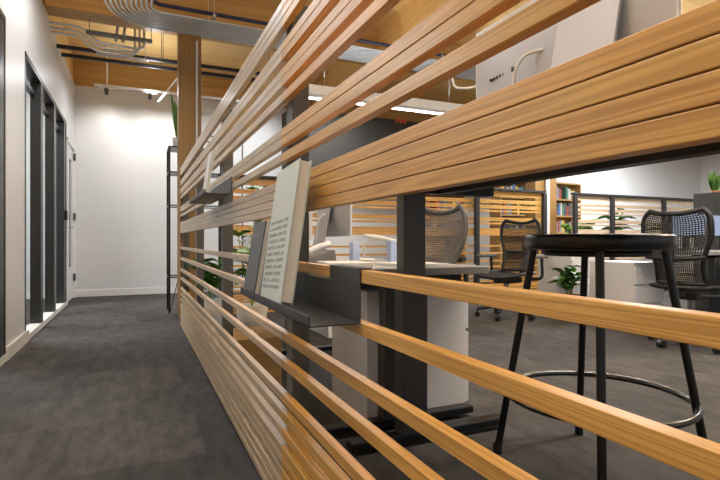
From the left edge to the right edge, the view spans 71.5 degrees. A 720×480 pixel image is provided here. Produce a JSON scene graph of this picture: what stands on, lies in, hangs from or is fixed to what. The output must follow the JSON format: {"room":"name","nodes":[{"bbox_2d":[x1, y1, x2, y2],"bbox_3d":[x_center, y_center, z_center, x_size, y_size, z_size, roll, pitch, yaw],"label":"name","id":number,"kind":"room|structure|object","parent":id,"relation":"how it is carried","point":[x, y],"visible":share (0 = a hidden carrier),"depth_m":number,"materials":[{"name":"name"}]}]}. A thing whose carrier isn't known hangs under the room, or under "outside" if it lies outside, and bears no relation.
{"room":"open-plan office","nodes":[
{"label":"open-plan office","id":0,"kind":"room"},
{"bbox_2d":[0,0,74,346],"bbox_3d":[-1.904,-0.730,2.089,0.140,3.100,11.370,0,0,-24],"label":"wall","id":1,"kind":"structure","parent":0,"point":[28,29],"depth_m":3.86,"materials":[{"name":"white paint"}]},
{"bbox_2d":[0,8,5,366],"bbox_3d":[-1.865,-0.352,2.068,0.096,2.345,2.900,0,0,-24],"label":"window","id":2,"kind":"structure","parent":1,"relation":"in","point":[2,16],"depth_m":3.34,"materials":[{"name":"grey"}]},
{"bbox_2d":[6,329,28,360],"bbox_3d":[-2.570,0.772,3.763,0.014,0.095,0.750,0,0,-24],"label":"baseboard","id":3,"kind":"structure","parent":1,"relation":"attached to","point":[18,343],"depth_m":3.70,"materials":[{"name":"white"}]},
{"bbox_2d":[25,51,66,339],"bbox_3d":[-3.259,-0.352,5.181,0.096,2.345,2.600,0,0,-24],"label":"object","id":4,"kind":"structure","parent":1,"relation":"in","point":[55,122],"depth_m":5.41,"materials":[{"name":"grey metal"}]},
{"bbox_2d":[64,210,67,219],"bbox_3d":[-3.682,-0.320,6.267,0.029,0.120,0.110,0,0,-24],"label":"reader","id":5,"kind":"object","parent":4,"relation":"attached to","point":[65,211],"visible":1,"depth_m":6.22,"materials":[{"name":"black paint"}]},
{"bbox_2d":[42,0,72,78],"bbox_3d":[-1.913,-2.490,2.085,0.120,0.420,11.370,0,0,-24],"label":"trim","id":6,"kind":"structure","parent":1,"relation":"attached to","point":[62,39],"depth_m":6.30,"materials":[{"name":"brown wood"}]},
{"bbox_2d":[67,137,75,304],"bbox_3d":[-3.954,-0.260,6.841,0.125,2.160,0.880,0,0,-24],"label":"door","id":7,"kind":"structure","parent":1,"relation":"in","point":[71,156],"depth_m":7.05,"materials":[{"name":"white laminate"}]},
{"bbox_2d":[129,0,475,73],"bbox_3d":[3.404,-2.145,3.954,9.554,0.023,6.034,0,0,-24],"label":"conduit","id":8,"kind":"object","parent":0,"point":[131,2],"visible":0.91,"depth_m":5.02,"materials":[{"name":"silver metal"}]},
{"bbox_2d":[0,274,719,479],"bbox_3d":[3.236,0.870,4.501,17.614,0.100,11.570,0,0,-24],"label":"floor","id":9,"kind":"structure","parent":0,"point":[110,387],"depth_m":2.51,"materials":[{"name":"carpet"}]},
{"bbox_2d":[177,33,200,315],"bbox_3d":[-1.887,-0.740,5.528,0.235,3.120,0.246,0,0,-24],"label":"timber post","id":10,"kind":"object","parent":9,"relation":"on","point":[188,46],"visible":0.42,"depth_m":5.44,"materials":[{"name":"brown wood"}]},
{"bbox_2d":[167,146,220,312],"bbox_3d":[-1.950,-0.130,5.954,0.642,1.900,0.362,0,0,-24],"label":"metal rack","id":11,"kind":"object","parent":9,"relation":"on","point":[170,148],"visible":0.44,"depth_m":5.68,"materials":[{"name":"black metal"}]},
{"bbox_2d":[171,94,176,145],"bbox_3d":[-2.120,-1.435,5.861,0.156,0.703,0.152,0,0,23],"label":"snake plant","id":12,"kind":"object","parent":11,"relation":"on","point":[173,104],"visible":0.36,"depth_m":5.82,"materials":[{"name":"green plant"}]},
{"bbox_2d":[187,258,234,334],"bbox_3d":[-1.360,0.469,4.435,0.415,0.700,0.501,0,0,-43],"label":"potted plant","id":13,"kind":"object","parent":9,"relation":"on","point":[209,278],"visible":0.41,"depth_m":4.32,"materials":[{"name":"green plant"}]},
{"bbox_2d":[207,136,242,277],"bbox_3d":[-2.253,-0.395,7.647,0.920,2.429,0.020,0,0,-24],"label":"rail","id":14,"kind":"object","parent":9,"relation":"on","point":[211,136],"visible":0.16,"depth_m":7.82,"materials":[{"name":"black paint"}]},
{"bbox_2d":[220,218,268,326],"bbox_3d":[-0.851,0.314,4.093,0.519,1.010,0.458,0,0,25],"label":"potted plant","id":15,"kind":"object","parent":9,"relation":"on","point":[257,307],"visible":0.28,"depth_m":4.02,"materials":[{"name":"green plant"}]},
{"bbox_2d":[243,235,251,300],"bbox_3d":[-1.264,0.370,6.447,0.400,0.900,0.400,0,0,-24],"label":"plinth","id":16,"kind":"object","parent":9,"relation":"on","point":[249,239],"visible":0.14,"depth_m":6.30,"materials":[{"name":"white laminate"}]},
{"bbox_2d":[233,326,281,387],"bbox_3d":[-0.640,0.679,2.946,0.260,0.280,0.400,0,0,-24],"label":"wooden crate","id":17,"kind":"object","parent":9,"relation":"on","point":[274,369],"visible":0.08,"depth_m":2.79,"materials":[{"name":"brown wood"}]},
{"bbox_2d":[246,185,270,224],"bbox_3d":[-1.265,-0.462,6.452,0.531,0.762,0.430,0,0,-43],"label":"potted plant","id":18,"kind":"object","parent":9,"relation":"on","point":[258,187],"visible":0.02,"depth_m":6.40,"materials":[{"name":"green plant"}]},
{"bbox_2d":[309,326,331,337],"bbox_3d":[-0.120,0.510,4.548,0.550,0.620,0.500,0,0,-24],"label":"storage cabinet","id":19,"kind":"object","parent":9,"relation":"on","point":[325,331],"visible":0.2,"depth_m":4.29,"materials":[{"name":"white laminate"}]},
{"bbox_2d":[241,256,488,435],"bbox_3d":[-0.133,0.459,2.915,0.780,0.687,1.770,0,0,-24],"label":"desk","id":20,"kind":"object","parent":9,"relation":"on","point":[386,355],"visible":0.21,"depth_m":2.17,"materials":[{"name":"grey laminate"}]},
{"bbox_2d":[309,211,311,238],"bbox_3d":[-0.395,-0.115,3.352,0.180,0.460,0.300,0,0,-24],"label":"monitor","id":21,"kind":"object","parent":20,"relation":"on","point":[310,212],"visible":0.11,"depth_m":3.22,"materials":[{"name":"white plastic"}]},
{"bbox_2d":[309,241,335,262],"bbox_3d":[-0.238,0.057,2.588,0.178,0.115,0.201,0,0,-24],"label":"desk phone","id":22,"kind":"object","parent":20,"relation":"on","point":[317,252],"visible":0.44,"depth_m":2.51,"materials":[{"name":"white plastic"}]},
{"bbox_2d":[313,204,351,260],"bbox_3d":[-0.207,-0.117,2.921,0.210,0.465,0.540,0,0,-24],"label":"desktop computer","id":23,"kind":"object","parent":20,"relation":"on","point":[335,221],"visible":0.46,"depth_m":2.84,"materials":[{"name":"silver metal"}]},
{"bbox_2d":[317,261,372,266],"bbox_3d":[-0.074,0.104,2.268,0.200,0.020,0.260,0,0,-16],"label":"paper stack","id":24,"kind":"object","parent":20,"relation":"on","point":[349,263],"visible":0.73,"depth_m":2.17,"materials":[{"name":"white paper"}]},
{"bbox_2d":[350,242,358,260],"bbox_3d":[-0.028,0.059,2.508,0.035,0.110,0.050,0,0,-24],"label":"box","id":25,"kind":"object","parent":20,"relation":"on","point":[354,246],"visible":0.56,"depth_m":2.49,"materials":[{"name":"blue plastic"}]},
{"bbox_2d":[359,234,396,260],"bbox_3d":[0.086,0.037,2.858,0.254,0.155,0.120,0,0,21],"label":"desk lamp","id":26,"kind":"object","parent":20,"relation":"on","point":[371,237],"visible":0.84,"depth_m":2.87,"materials":[{"name":"white plastic"}]},
{"bbox_2d":[387,241,396,261],"bbox_3d":[0.176,0.057,2.665,0.050,0.115,0.050,0,0,-24],"label":"box","id":27,"kind":"object","parent":20,"relation":"on","point":[391,245],"visible":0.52,"depth_m":2.64,"materials":[{"name":"blue plastic"}]},
{"bbox_2d":[375,262,447,266],"bbox_3d":[0.239,0.108,2.353,0.210,0.012,0.280,0,0,-36],"label":"paper stack","id":28,"kind":"object","parent":20,"relation":"on","point":[427,264],"visible":0.58,"depth_m":2.29,"materials":[{"name":"white paper"}]},
{"bbox_2d":[218,173,546,313],"bbox_3d":[0.576,0.051,6.249,4.560,1.537,0.084,0,0,-24],"label":"slatted screen","id":29,"kind":"object","parent":9,"relation":"on","point":[476,231],"visible":0.18,"depth_m":6.64,"materials":[{"name":"brown wood"}]},
{"bbox_2d":[332,288,467,417],"bbox_3d":[0.194,0.520,2.503,0.551,0.600,0.430,0,0,-24],"label":"drawer pedestal","id":30,"kind":"object","parent":9,"relation":"on","point":[447,319],"visible":0.35,"depth_m":2.35,"materials":[{"name":"white laminate"}]},
{"bbox_2d":[425,195,465,280],"bbox_3d":[1.376,-0.155,8.670,0.900,1.950,0.300,0,0,-24],"label":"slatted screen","id":31,"kind":"object","parent":9,"relation":"on","point":[464,248],"visible":0.05,"depth_m":8.76,"materials":[{"name":"brown wood"}]},
{"bbox_2d":[179,0,719,479],"bbox_3d":[-0.382,0.064,1.873,0.082,1.511,6.330,0,0,-24],"label":"slatted screen","id":32,"kind":"object","parent":9,"relation":"on","point":[656,88],"visible":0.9,"depth_m":0.72,"materials":[{"name":"brown wood"}]},
{"bbox_2d":[189,176,231,203],"bbox_3d":[-0.741,-0.241,2.440,0.115,0.078,0.660,0,0,-24],"label":"metal shelf","id":33,"kind":"object","parent":32,"relation":"attached to","point":[224,189],"visible":1,"depth_m":2.33,"materials":[{"name":"grey metal"}]},
{"bbox_2d":[203,150,214,192],"bbox_3d":[-0.667,-0.299,2.200,0.041,0.184,0.130,0,0,-24],"label":"booklet","id":34,"kind":"object","parent":33,"relation":"on","point":[210,160],"visible":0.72,"depth_m":2.15,"materials":[{"name":"white paper"}]},
{"bbox_2d":[189,189,230,203],"bbox_3d":[-0.742,-0.212,2.440,0.113,0.020,0.660,0,0,-24],"label":"tray","id":35,"kind":"object","parent":33,"relation":"on","point":[202,197],"depth_m":2.33,"materials":[{"name":"grey metal"}]},
{"bbox_2d":[240,265,371,327],"bbox_3d":[-0.164,0.102,1.196,0.124,0.103,0.633,0,0,-24],"label":"metal shelf","id":36,"kind":"object","parent":32,"relation":"attached to","point":[340,294],"visible":0.71,"depth_m":1.03,"materials":[{"name":"grey metal"}]},
{"bbox_2d":[244,221,269,294],"bbox_3d":[-0.289,0.048,1.403,0.051,0.205,0.140,0,0,-24],"label":"book","id":37,"kind":"object","parent":36,"relation":"on","point":[256,261],"visible":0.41,"depth_m":1.36,"materials":[{"name":"grey paper"}]},
{"bbox_2d":[260,158,311,304],"bbox_3d":[-0.179,-0.018,1.186,0.078,0.336,0.211,0,0,-25],"label":"book","id":38,"kind":"object","parent":36,"relation":"on","point":[292,183],"visible":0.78,"depth_m":1.12,"materials":[{"name":"paper"}]},
{"bbox_2d":[240,287,359,327],"bbox_3d":[-0.175,0.144,1.191,0.099,0.020,0.633,0,0,-24],"label":"tray","id":39,"kind":"object","parent":36,"relation":"on","point":[303,312],"depth_m":1.04,"materials":[{"name":"grey metal"}]},
{"bbox_2d":[425,203,475,281],"bbox_3d":[0.366,0.284,3.329,0.714,1.069,0.710,0,0,-38],"label":"office chair","id":40,"kind":"object","parent":9,"relation":"on","point":[453,248],"visible":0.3,"depth_m":3.47,"materials":[{"name":"grey"}]},
{"bbox_2d":[490,183,524,285],"bbox_3d":[2.905,-0.155,9.355,0.950,1.950,0.300,0,0,-24],"label":"bookcase","id":41,"kind":"object","parent":9,"relation":"on","point":[494,240],"visible":0.15,"depth_m":9.18,"materials":[{"name":"brown wood"}]},
{"bbox_2d":[512,204,519,213],"bbox_3d":[2.881,-0.608,9.311,0.056,0.235,0.200,0,0,-24],"label":"binder","id":42,"kind":"object","parent":41,"relation":"on","point":[512,204],"visible":0.2,"depth_m":9.25,"materials":[{"name":"orange"}]},
{"bbox_2d":[474,218,547,320],"bbox_3d":[1.593,0.284,5.382,0.714,1.069,0.710,0,0,-41],"label":"office chair","id":43,"kind":"object","parent":9,"relation":"on","point":[498,276],"visible":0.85,"depth_m":5.53,"materials":[{"name":"grey"}]},
{"bbox_2d":[347,142,719,452],"bbox_3d":[0.635,0.262,1.298,0.780,1.080,1.750,0,0,-24],"label":"desk","id":44,"kind":"object","parent":9,"relation":"on","point":[410,308],"visible":0.35,"depth_m":1.99,"materials":[{"name":"black metal"}]},
{"bbox_2d":[476,0,680,98],"bbox_3d":[0.460,-0.471,1.284,0.210,0.386,0.657,0,0,-24],"label":"desktop computer","id":45,"kind":"object","parent":44,"relation":"on","point":[603,23],"visible":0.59,"depth_m":1.20,"materials":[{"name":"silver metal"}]},
{"bbox_2d":[451,78,475,89],"bbox_3d":[0.961,-1.335,4.284,0.434,0.108,0.022,0,0,-24],"label":"hanging cable","id":46,"kind":"object","parent":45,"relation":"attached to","point":[452,79],"visible":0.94,"depth_m":4.23,"materials":[{"name":"white plastic"}]},
{"bbox_2d":[525,178,555,288],"bbox_3d":[2.769,-0.740,7.591,0.420,3.120,0.289,0,0,-24],"label":"timber post","id":47,"kind":"object","parent":9,"relation":"on","point":[549,185],"visible":0.07,"depth_m":7.50,"materials":[{"name":"brown wood"}]},
{"bbox_2d":[538,256,594,296],"bbox_3d":[2.407,0.491,5.798,0.400,0.658,0.526,0,0,-24],"label":"drawer pedestal","id":48,"kind":"object","parent":9,"relation":"on","point":[551,262],"visible":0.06,"depth_m":5.68,"materials":[{"name":"white metal"}]},
{"bbox_2d":[546,265,590,295],"bbox_3d":[2.213,0.537,5.292,0.454,0.567,0.380,0,0,39],"label":"potted plant","id":49,"kind":"object","parent":9,"relation":"on","point":[564,280],"visible":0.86,"depth_m":5.28,"materials":[{"name":"green plant"}]},
{"bbox_2d":[556,182,580,233],"bbox_3d":[3.954,-0.155,9.825,0.750,1.950,0.300,0,0,-24],"label":"bookcase","id":50,"kind":"object","parent":9,"relation":"on","point":[576,187],"visible":0.22,"depth_m":9.85,"materials":[{"name":"brown wood"}]},
{"bbox_2d":[556,203,561,215],"bbox_3d":[3.845,-0.612,9.743,0.042,0.243,0.200,0,0,-24],"label":"binder","id":51,"kind":"object","parent":50,"relation":"on","point":[560,204],"visible":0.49,"depth_m":9.65,"materials":[{"name":"white"}]},
{"bbox_2d":[559,220,561,231],"bbox_3d":[3.832,-0.283,9.737,0.057,0.225,0.200,0,0,-24],"label":"binder","id":52,"kind":"object","parent":50,"relation":"on","point":[560,221],"visible":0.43,"depth_m":9.64,"materials":[{"name":"grey"}]},
{"bbox_2d":[559,187,567,198],"bbox_3d":[3.984,-0.926,9.805,0.053,0.232,0.200,0,0,-24],"label":"binder","id":53,"kind":"object","parent":50,"relation":"on","point":[564,191],"visible":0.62,"depth_m":9.74,"materials":[{"name":"teal"}]},
{"bbox_2d":[562,203,566,215],"bbox_3d":[3.945,-0.610,9.788,0.063,0.239,0.200,0,0,-24],"label":"binder","id":54,"kind":"object","parent":50,"relation":"on","point":[564,204],"visible":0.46,"depth_m":9.70,"materials":[{"name":"grey"}]},
{"bbox_2d":[567,203,570,215],"bbox_3d":[4.046,-0.614,9.833,0.060,0.246,0.200,0,0,-24],"label":"binder","id":55,"kind":"object","parent":50,"relation":"on","point":[568,204],"visible":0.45,"depth_m":9.74,"materials":[{"name":"grey"}]},
{"bbox_2d":[556,217,605,233],"bbox_3d":[3.803,-0.107,8.562,0.784,0.612,0.765,0,0,-38],"label":"potted plant","id":56,"kind":"object","parent":9,"relation":"on","point":[565,226],"visible":0.29,"depth_m":8.55,"materials":[{"name":"green plant"}]},
{"bbox_2d":[493,234,706,479],"bbox_3d":[0.844,0.399,1.787,0.633,0.843,0.633,0,0,-24],"label":"bar stool","id":57,"kind":"object","parent":9,"relation":"on","point":[599,246],"visible":0.83,"depth_m":1.65,"materials":[{"name":"black paint"}]},
{"bbox_2d":[598,208,635,231],"bbox_3d":[4.542,-0.205,8.836,0.633,0.808,0.814,0,0,29],"label":"potted plant","id":58,"kind":"object","parent":9,"relation":"on","point":[620,218],"visible":0.32,"depth_m":8.88,"materials":[{"name":"green plant"}]},
{"bbox_2d":[590,260,663,305],"bbox_3d":[2.679,0.513,5.030,0.410,0.614,0.526,0,0,-24],"label":"drawer pedestal","id":59,"kind":"object","parent":9,"relation":"on","point":[626,281],"visible":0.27,"depth_m":4.82,"materials":[{"name":"white metal"}]},
{"bbox_2d":[604,257,633,260],"bbox_3d":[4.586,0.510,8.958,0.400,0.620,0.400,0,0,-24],"label":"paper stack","id":60,"kind":"object","parent":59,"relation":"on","point":[604,257],"visible":0.02,"depth_m":8.81,"materials":[{"name":"white paper"}]},
{"bbox_2d":[570,192,692,290],"bbox_3d":[5.339,0.051,8.383,4.800,1.537,0.084,0,0,-24],"label":"slatted screen","id":61,"kind":"object","parent":9,"relation":"on","point":[575,197],"visible":0.32,"depth_m":7.79,"materials":[{"name":"brown wood"}]},
{"bbox_2d":[634,259,652,261],"bbox_3d":[5.409,0.510,9.326,0.400,0.620,0.400,0,0,-24],"label":"plinth","id":62,"kind":"object","parent":9,"relation":"on","point":[649,260],"visible":0.02,"depth_m":9.22,"materials":[{"name":"white laminate"}]},
{"bbox_2d":[641,206,719,353],"bbox_3d":[2.582,0.285,3.900,0.705,1.067,0.678,0,0,-36],"label":"office chair","id":63,"kind":"object","parent":9,"relation":"on","point":[691,291],"visible":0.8,"depth_m":3.71,"materials":[{"name":"grey"}]},
{"bbox_2d":[659,250,719,312],"bbox_3d":[3.745,0.444,4.910,2.350,0.717,0.800,0,0,-24],"label":"desk","id":64,"kind":"object","parent":9,"relation":"on","point":[708,305],"visible":0.36,"depth_m":5.07,"materials":[{"name":"grey laminate"}]},
{"bbox_2d":[668,211,706,250],"bbox_3d":[2.894,-0.086,4.425,0.500,0.340,0.150,0,0,-24],"label":"computer monitor","id":65,"kind":"object","parent":64,"relation":"on","point":[668,211],"visible":0.24,"depth_m":4.41,"materials":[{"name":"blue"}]},
{"bbox_2d":[707,214,719,249],"bbox_3d":[3.492,-0.086,4.802,0.500,0.340,0.150,0,0,-24],"label":"computer monitor","id":66,"kind":"object","parent":64,"relation":"on","point":[716,216],"visible":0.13,"depth_m":4.73,"materials":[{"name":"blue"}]},
{"bbox_2d":[693,261,701,281],"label":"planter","id":67,"kind":"object","parent":9,"relation":"on","point":[694,261],"depth_m":5.78,"materials":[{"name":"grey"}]},
{"bbox_2d":[696,300,701,310],"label":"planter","id":68,"kind":"object","parent":9,"relation":"on","point":[699,302],"depth_m":5.76,"materials":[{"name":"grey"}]},
{"bbox_2d":[693,237,706,248],"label":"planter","id":69,"kind":"object","parent":9,"relation":"on","point":[702,237],"depth_m":5.76,"materials":[{"name":"grey"}]},
{"bbox_2d":[693,192,719,213],"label":"planter","id":70,"kind":"object","parent":9,"relation":"on","point":[710,201],"depth_m":5.66,"materials":[{"name":"grey"}]},
{"bbox_2d":[708,169,719,192],"bbox_3d":[4.111,-0.694,5.790,0.145,0.289,0.156,0,0,18],"label":"snake plant","id":71,"kind":"object","parent":70,"relation":"on","point":[714,182],"visible":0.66,"depth_m":5.76,"materials":[{"name":"green plant"}]},
{"bbox_2d":[711,237,719,312],"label":"planter","id":72,"kind":"object","parent":9,"relation":"on","point":[715,244],"depth_m":5.61,"materials":[{"name":"grey"}]},
{"bbox_2d":[26,85,700,291],"bbox_3d":[0.922,-0.730,9.666,17.614,3.100,0.150,0,0,-24],"label":"wall","id":73,"kind":"structure","parent":0,"point":[123,138],"depth_m":7.68,"materials":[{"name":"white paint"}]},
{"bbox_2d":[26,291,44,298],"bbox_3d":[-5.690,0.770,6.615,3.050,0.100,0.014,0,0,-24],"label":"baseboard","id":74,"kind":"structure","parent":73,"relation":"attached to","point":[27,293],"depth_m":7.06,"materials":[{"name":"white"}]},
{"bbox_2d":[73,58,437,122],"bbox_3d":[0.926,-2.490,9.657,17.614,0.420,0.170,0,0,-24],"label":"trim","id":75,"kind":"structure","parent":73,"relation":"attached to","point":[85,72],"depth_m":7.70,"materials":[{"name":"brown wood"}]},
{"bbox_2d":[312,62,363,104],"bbox_3d":[-0.253,-2.510,7.732,0.220,0.380,2.420,0,0,-24],"label":"trim","id":76,"kind":"structure","parent":73,"relation":"attached to","point":[342,71],"depth_m":7.59,"materials":[{"name":"brown wood"}]},
{"bbox_2d":[282,111,419,169],"bbox_3d":[1.326,-1.660,9.491,5.620,1.000,0.499,0,0,-24],"label":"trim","id":77,"kind":"structure","parent":73,"relation":"attached to","point":[375,129],"depth_m":8.56,"materials":[{"name":"grey paint"}]},
{"bbox_2d":[75,269,678,296],"bbox_3d":[2.416,0.770,10.246,14.414,0.100,0.014,0,0,-24],"label":"baseboard","id":78,"kind":"structure","parent":73,"relation":"attached to","point":[156,290],"depth_m":7.58,"materials":[{"name":"white"}]},
{"bbox_2d":[396,118,405,123],"bbox_3d":[0.733,-2.149,8.940,0.208,0.090,0.012,0,0,-24],"label":"wall sign","id":79,"kind":"object","parent":73,"relation":"attached to","point":[399,119],"visible":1,"depth_m":8.93,"materials":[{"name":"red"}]},
{"bbox_2d":[60,0,713,104],"bbox_3d":[3.236,-2.760,4.501,17.614,0.120,11.570,0,0,-24],"label":"ceiling","id":80,"kind":"structure","parent":0,"point":[212,53],"depth_m":7.01,"materials":[{"name":"brown wood"}]},
{"bbox_2d":[51,29,135,56],"bbox_3d":[-2.864,-2.371,5.401,0.817,0.659,0.027,0,0,-24],"label":"conduit","id":81,"kind":"object","parent":80,"relation":"attached to","point":[53,32],"visible":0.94,"depth_m":5.40,"materials":[{"name":"silver metal"}]},
{"bbox_2d":[50,26,140,52],"bbox_3d":[-2.823,-2.385,5.365,0.862,0.631,0.027,0,0,-24],"label":"conduit","id":82,"kind":"object","parent":80,"relation":"attached to","point":[51,27],"visible":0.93,"depth_m":5.36,"materials":[{"name":"silver metal"}]},
{"bbox_2d":[49,21,144,49],"bbox_3d":[-2.782,-2.399,5.328,0.907,0.603,0.027,0,0,-24],"label":"conduit","id":83,"kind":"object","parent":80,"relation":"attached to","point":[50,22],"visible":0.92,"depth_m":5.33,"materials":[{"name":"silver metal"}]},
{"bbox_2d":[114,26,118,41],"bbox_3d":[-2.597,-2.422,5.395,0.100,0.559,0.030,0,0,-32],"label":"conduit","id":84,"kind":"object","parent":80,"relation":"attached to","point":[117,27],"visible":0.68,"depth_m":5.37,"materials":[{"name":"silver metal"}]},
{"bbox_2d":[86,19,151,43],"bbox_3d":[-2.541,-2.420,5.294,0.630,0.560,0.040,0,0,-24],"label":"channel","id":85,"kind":"object","parent":80,"relation":"attached to","point":[88,32],"visible":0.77,"depth_m":5.27,"materials":[{"name":"grey metal"}]},
{"bbox_2d":[96,31,148,61],"bbox_3d":[-2.775,-2.418,5.852,0.560,0.563,0.032,0,0,-24],"label":"linear pendant","id":86,"kind":"object","parent":80,"relation":"attached to","point":[97,53],"visible":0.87,"depth_m":5.86,"materials":[{"name":"white metal"}]},
{"bbox_2d":[121,27,125,42],"bbox_3d":[-2.533,-2.422,5.423,0.100,0.559,0.030,0,0,-32],"label":"conduit","id":87,"kind":"object","parent":80,"relation":"attached to","point":[124,28],"visible":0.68,"depth_m":5.40,"materials":[{"name":"silver metal"}]},
{"bbox_2d":[94,56,176,99],"bbox_3d":[-3.139,-2.265,7.031,1.048,0.528,0.059,0,0,-24],"label":"track light","id":88,"kind":"object","parent":80,"relation":"hanging from","point":[106,87],"depth_m":6.95,"materials":[{"name":"white metal"}]},
{"bbox_2d":[61,33,271,82],"bbox_3d":[-2.332,-2.455,6.535,2.714,0.490,0.035,0,0,-24],"label":"channel","id":89,"kind":"object","parent":80,"relation":"attached to","point":[68,55],"visible":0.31,"depth_m":6.32,"materials":[{"name":"black metal"}]},
{"bbox_2d":[56,44,277,76],"bbox_3d":[-2.169,-2.435,6.170,2.714,0.530,0.035,0,0,-24],"label":"channel","id":90,"kind":"object","parent":80,"relation":"attached to","point":[59,46],"visible":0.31,"depth_m":6.03,"materials":[{"name":"black metal"}]},
{"bbox_2d":[157,78,176,102],"bbox_3d":[-2.571,-2.288,6.847,0.383,0.824,0.026,0,0,-24],"label":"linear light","id":91,"kind":"object","parent":80,"relation":"hanging from","point":[175,80],"visible":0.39,"depth_m":6.81,"materials":[{"name":"white plastic"}]},
{"bbox_2d":[208,0,215,20],"bbox_3d":[-1.508,-2.435,5.066,0.030,0.530,0.480,0,0,-24],"label":"hanger","id":92,"kind":"object","parent":80,"relation":"hanging from","point":[214,14],"visible":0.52,"depth_m":4.87,"materials":[{"name":"silver metal"}]},
{"bbox_2d":[109,0,475,78],"bbox_3d":[3.290,-2.145,3.997,9.726,0.023,6.206,0,0,-24],"label":"conduit","id":93,"kind":"object","parent":92,"relation":"hanging from","point":[110,1],"visible":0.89,"depth_m":5.14,"materials":[{"name":"silver metal"}]},
{"bbox_2d":[119,0,475,76],"bbox_3d":[3.347,-2.145,3.976,9.640,0.023,6.120,0,0,-24],"label":"conduit","id":94,"kind":"object","parent":92,"relation":"hanging from","point":[120,1],"visible":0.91,"depth_m":5.08,"materials":[{"name":"silver metal"}]},
{"bbox_2d":[135,0,475,72],"bbox_3d":[3.432,-2.145,3.943,9.511,0.023,5.991,0,0,-24],"label":"conduit","id":95,"kind":"object","parent":92,"relation":"hanging from","point":[136,1],"visible":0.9,"depth_m":5.00,"materials":[{"name":"silver metal"}]},
{"bbox_2d":[140,0,475,70],"bbox_3d":[3.461,-2.145,3.932,9.468,0.023,5.948,0,0,-24],"label":"conduit","id":96,"kind":"object","parent":92,"relation":"hanging from","point":[141,1],"visible":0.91,"depth_m":4.97,"materials":[{"name":"silver metal"}]},
{"bbox_2d":[145,0,475,69],"bbox_3d":[3.489,-2.145,3.922,9.425,0.023,5.905,0,0,-24],"label":"conduit","id":97,"kind":"object","parent":92,"relation":"hanging from","point":[146,1],"visible":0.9,"depth_m":4.94,"materials":[{"name":"silver metal"}]},
{"bbox_2d":[201,95,222,99],"bbox_3d":[-2.208,-2.122,7.448,0.302,0.040,0.059,0,0,-24],"label":"linear pendant","id":98,"kind":"object","parent":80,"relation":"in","point":[205,97],"depth_m":7.43,"materials":[{"name":"white plastic"}]},
{"bbox_2d":[309,70,335,99],"label":"linear pendant","id":99,"kind":"object","parent":80,"relation":"hanging from","point":[317,92],"depth_m":5.09,"materials":[{"name":"white metal"}]},
{"bbox_2d":[356,93,380,104],"label":"linear pendant","id":100,"kind":"object","parent":80,"relation":"hanging from","point":[374,95],"depth_m":5.32,"materials":[{"name":"white metal"}]},
{"bbox_2d":[379,0,448,49],"bbox_3d":[2.122,-2.510,2.430,0.220,0.380,8.700,0,0,-24],"label":"ceiling beam","id":101,"kind":"structure","parent":80,"relation":"attached to","point":[414,12],"depth_m":5.71,"materials":[{"name":"brown wood"}]},
{"bbox_2d":[392,98,462,114],"label":"linear pendant","id":102,"kind":"object","parent":80,"relation":"hanging from","point":[414,104],"depth_m":5.63,"materials":[{"name":"white metal"}]},
{"bbox_3d":[0.883,-2.435,6.137,0.030,0.530,0.480,0,0,-24],"label":"hanger","id":103,"kind":"object","parent":80,"relation":"hanging from","visible":0},
{"bbox_2d":[104,0,475,80],"bbox_3d":[3.262,-2.145,4.008,9.769,0.023,6.249,0,0,-24],"label":"conduit","id":104,"kind":"object","parent":103,"relation":"hanging from","point":[105,1],"visible":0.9,"depth_m":5.17,"materials":[{"name":"silver metal"}]},
{"bbox_2d":[148,0,447,55],"bbox_3d":[2.437,-2.228,6.069,9.390,0.044,1.085,0,0,-24],"label":"cable bundle","id":105,"kind":"object","parent":104,"relation":"on","point":[155,2],"visible":0.45,"depth_m":4.95,"materials":[{"name":"grey metal"}]},
{"bbox_2d":[114,0,475,77],"bbox_3d":[3.319,-2.145,3.987,9.683,0.023,6.163,0,0,-24],"label":"conduit","id":106,"kind":"object","parent":103,"relation":"hanging from","point":[115,1],"visible":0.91,"depth_m":5.12,"materials":[{"name":"silver metal"}]},
{"bbox_2d":[124,0,475,74],"bbox_3d":[3.376,-2.145,3.965,9.597,0.023,6.077,0,0,-24],"label":"conduit","id":107,"kind":"object","parent":103,"relation":"hanging from","point":[125,1],"visible":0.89,"depth_m":5.05,"materials":[{"name":"silver metal"}]},
{"bbox_2d":[150,0,475,67],"bbox_3d":[3.518,-2.145,3.911,9.382,0.023,5.862,0,0,-24],"label":"conduit","id":108,"kind":"object","parent":103,"relation":"hanging from","point":[151,1],"visible":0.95,"depth_m":4.92,"materials":[{"name":"silver metal"}]},
{"bbox_2d":[701,154,719,192],"bbox_3d":[11.352,-0.940,8.109,0.150,3.520,11.520,0,0,-24],"label":"wall","id":109,"kind":"structure","parent":0,"point":[712,162],"depth_m":13.04,"materials":[{"name":"white paint"}]},
{"bbox_2d":[44,0,475,82],"bbox_3d":[3.453,-2.500,7.929,14.414,0.400,0.250,0,0,-24],"label":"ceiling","id":110,"kind":"structure","parent":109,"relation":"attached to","point":[97,11],"depth_m":5.44,"materials":[{"name":"brown wood"}]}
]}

